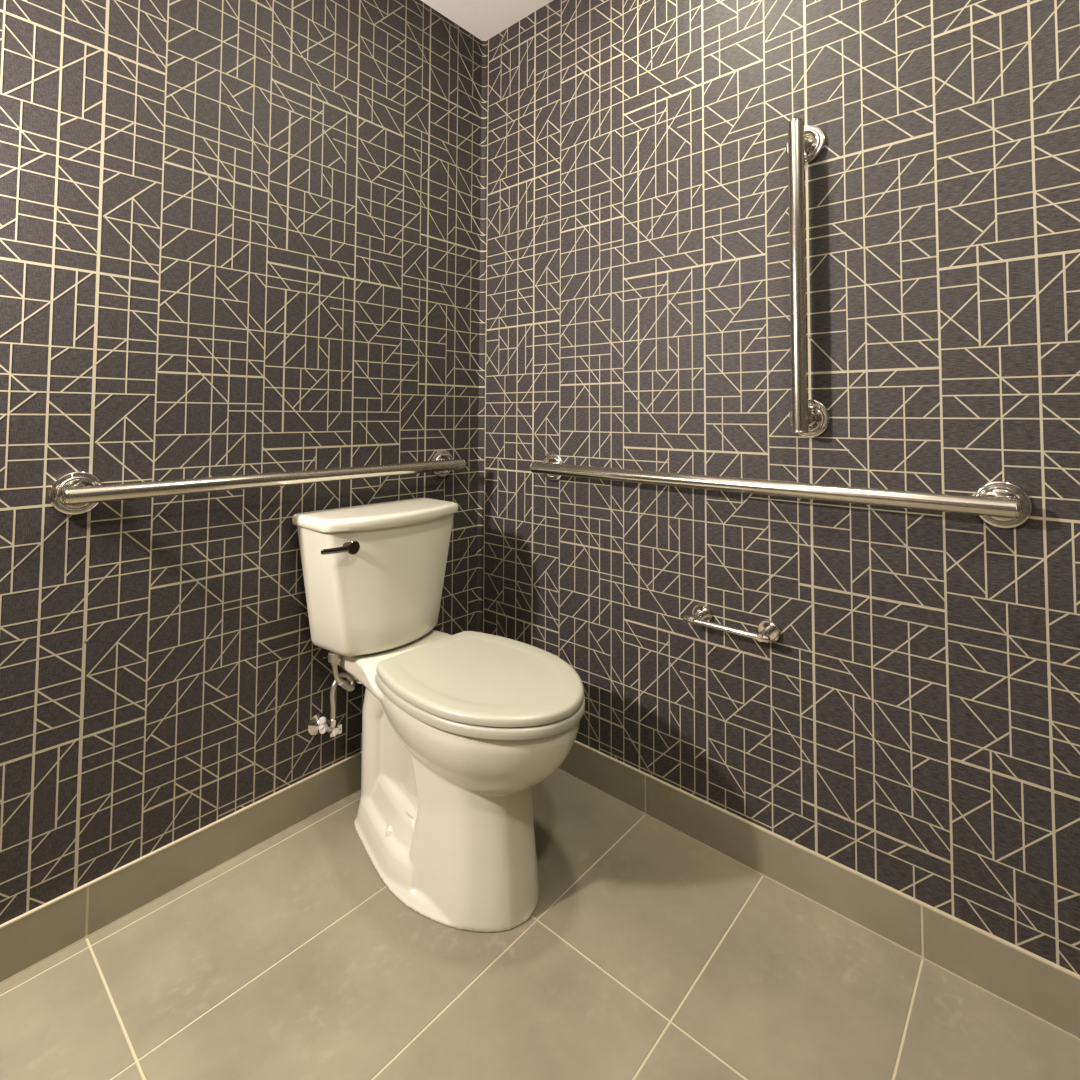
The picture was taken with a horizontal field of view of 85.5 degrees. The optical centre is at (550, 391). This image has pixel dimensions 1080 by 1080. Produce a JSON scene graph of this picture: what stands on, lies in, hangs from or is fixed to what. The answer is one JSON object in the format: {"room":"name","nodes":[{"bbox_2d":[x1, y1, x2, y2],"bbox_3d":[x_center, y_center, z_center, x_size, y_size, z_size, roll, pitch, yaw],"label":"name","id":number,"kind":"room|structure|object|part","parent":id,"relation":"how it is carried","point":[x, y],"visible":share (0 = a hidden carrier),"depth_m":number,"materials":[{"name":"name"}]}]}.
{"room":"public restroom","nodes":[
{"label":"public restroom","id":0,"kind":"room"},
{"bbox_2d":[0,0,485,924],"bbox_3d":[-1.088,-0.095,1.082,0.111,2.343,2.502,-2,-3,41],"label":"wall","id":1,"kind":"structure","parent":0,"point":[238,237],"depth_m":1.34,"materials":[{"name":"paper"}]},
{"bbox_2d":[0,751,361,983],"bbox_3d":[-1.056,1.023,1.003,0.008,0.101,2.499,-2,-3,41],"label":"baseboard","id":2,"kind":"structure","parent":1,"relation":"attached to","point":[28,939],"depth_m":1.25,"materials":[{"name":"tile"}]},
{"bbox_2d":[49,450,465,514],"bbox_3d":[-0.621,0.215,1.490,0.072,0.089,1.003,-2,-3,41],"label":"grab bar","id":3,"kind":"object","parent":1,"relation":"attached to","point":[73,493],"visible":1,"depth_m":1.29,"materials":[{"name":"silver metal"}]},
{"bbox_3d":[-0.602,0.215,1.483,0.034,0.037,0.989,-2,-3,41],"label":"rail","id":4,"kind":"part","parent":3,"relation":"part of","materials":[{"name":"silver metal"}]},
{"bbox_2d":[308,651,354,736],"bbox_3d":[-0.559,0.779,1.516,0.106,0.237,0.095,-2,-3,41],"label":"water supply valve","id":5,"kind":"object","parent":1,"relation":"attached to","point":[317,725],"visible":1,"depth_m":1.49,"materials":[{"name":"silver metal"}]},
{"bbox_3d":[-0.571,0.846,1.483,0.022,0.044,0.033,-2,-3,41],"label":"handle","id":6,"kind":"part","parent":5,"relation":"part of","materials":[{"name":"grey plastic"}]},
{"bbox_2d":[421,0,552,40],"bbox_3d":[-0.026,-1.348,0.223,2.900,0.100,2.700,-2,-3,41],"label":"ceiling","id":7,"kind":"structure","parent":0,"point":[484,19],"depth_m":1.90,"materials":[{"name":"paint"}]},
{"bbox_2d":[0,769,1079,1079],"bbox_3d":[-0.036,1.092,0.122,2.900,0.100,2.700,-2,-3,41],"label":"floor","id":8,"kind":"structure","parent":0,"point":[645,951],"depth_m":1.06,"materials":[{"name":"tile"}]},
{"bbox_2d":[292,498,584,932],"bbox_3d":[-0.257,0.698,1.364,0.730,0.788,0.443,-2,-3,41],"label":"toilet","id":9,"kind":"object","parent":8,"relation":"on","point":[459,730],"visible":1,"depth_m":1.28,"materials":[{"name":"white glazed porcelain"},{"name":"plastic"},{"name":"chrome"}]},
{"bbox_3d":[-0.493,0.365,1.340,0.006,0.016,0.073,-2,-3,38],"label":"lever arm","id":10,"kind":"part","parent":9,"relation":"part of","materials":[{"name":"black metal"}]},
{"bbox_3d":[-0.476,0.368,1.384,0.038,0.032,0.032,-2,-3,41],"label":"flush lever","id":11,"kind":"part","parent":9,"relation":"part of","materials":[{"name":"black metal"}]},
{"bbox_3d":[-0.441,0.327,1.555,0.216,0.031,0.410,-2,-3,41],"label":"tank lid","id":12,"kind":"part","parent":9,"relation":"part of","materials":[{"name":"beige ceramic"}]},
{"bbox_3d":[-0.444,0.502,1.549,0.194,0.319,0.392,-2,-3,41],"label":"tank","id":13,"kind":"part","parent":9,"relation":"part of","materials":[{"name":"beige ceramic"}]},
{"bbox_3d":[-0.231,0.874,1.382,0.703,0.437,0.351,-2,-3,41],"label":"bowl","id":14,"kind":"part","parent":9,"relation":"part of","materials":[{"name":"beige ceramic"}]},
{"bbox_3d":[-0.140,0.662,1.314,0.481,0.022,0.366,-2,-3,41],"label":"seat","id":15,"kind":"part","parent":9,"relation":"part of","materials":[{"name":"beige plastic"}]},
{"bbox_3d":[-0.140,0.640,1.315,0.478,0.020,0.363,-2,-3,41],"label":"lid","id":16,"kind":"part","parent":9,"relation":"part of","materials":[{"name":"beige plastic"}]},
{"bbox_2d":[481,0,1079,974],"bbox_3d":[0.779,-0.083,1.189,2.801,2.343,0.101,-2,-3,41],"label":"wall","id":17,"kind":"structure","parent":0,"point":[911,723],"depth_m":1.28,"materials":[{"name":"paper"}]},
{"bbox_2d":[683,604,780,642],"bbox_3d":[0.418,0.546,1.364,0.215,0.050,0.064,-2,-3,41],"label":"toilet paper holder","id":18,"kind":"object","parent":17,"relation":"attached to","point":[769,631],"visible":1,"depth_m":1.33,"materials":[{"name":"silver metal"}]},
{"bbox_3d":[0.352,0.548,1.414,0.020,0.020,0.052,-2,-3,41],"label":"post","id":19,"kind":"part","parent":18,"relation":"part of","materials":[{"name":"silver metal"}]},
{"bbox_3d":[0.477,0.544,1.306,0.020,0.020,0.052,-2,-3,41],"label":"post","id":20,"kind":"part","parent":18,"relation":"part of","materials":[{"name":"silver metal"}]},
{"bbox_2d":[530,453,1031,527],"bbox_3d":[0.395,0.217,1.393,1.162,0.088,0.072,-2,-3,41],"label":"grab bar","id":21,"kind":"object","parent":17,"relation":"attached to","point":[1001,504],"visible":1,"depth_m":1.19,"materials":[{"name":"silver metal"}]},
{"bbox_2d":[786,118,829,437],"bbox_3d":[0.551,-0.249,1.279,0.085,0.700,0.072,-2,-3,41],"label":"grab bar","id":22,"kind":"object","parent":17,"relation":"attached to","point":[809,418],"visible":1,"depth_m":1.26,"materials":[{"name":"silver metal"}]},
{"bbox_3d":[0.536,-0.252,1.268,0.034,0.684,0.034,-2,-3,41],"label":"rail","id":23,"kind":"part","parent":22,"relation":"part of","materials":[{"name":"silver metal"}]},
{"bbox_3d":[0.556,-0.556,1.296,0.026,0.026,0.030,-2,-3,41],"label":"post","id":24,"kind":"part","parent":22,"relation":"part of","materials":[{"name":"silver metal"}]},
{"bbox_3d":[0.553,0.059,1.270,0.026,0.026,0.030,-2,-3,41],"label":"post","id":25,"kind":"part","parent":22,"relation":"part of","materials":[{"name":"silver metal"}]},
{"bbox_2d":[557,740,1079,1039],"bbox_3d":[0.780,1.034,1.067,2.692,0.101,0.008,-2,-3,41],"label":"baseboard","id":26,"kind":"structure","parent":17,"relation":"attached to","point":[1033,984],"depth_m":1.19,"materials":[{"name":"tile"}]}
]}

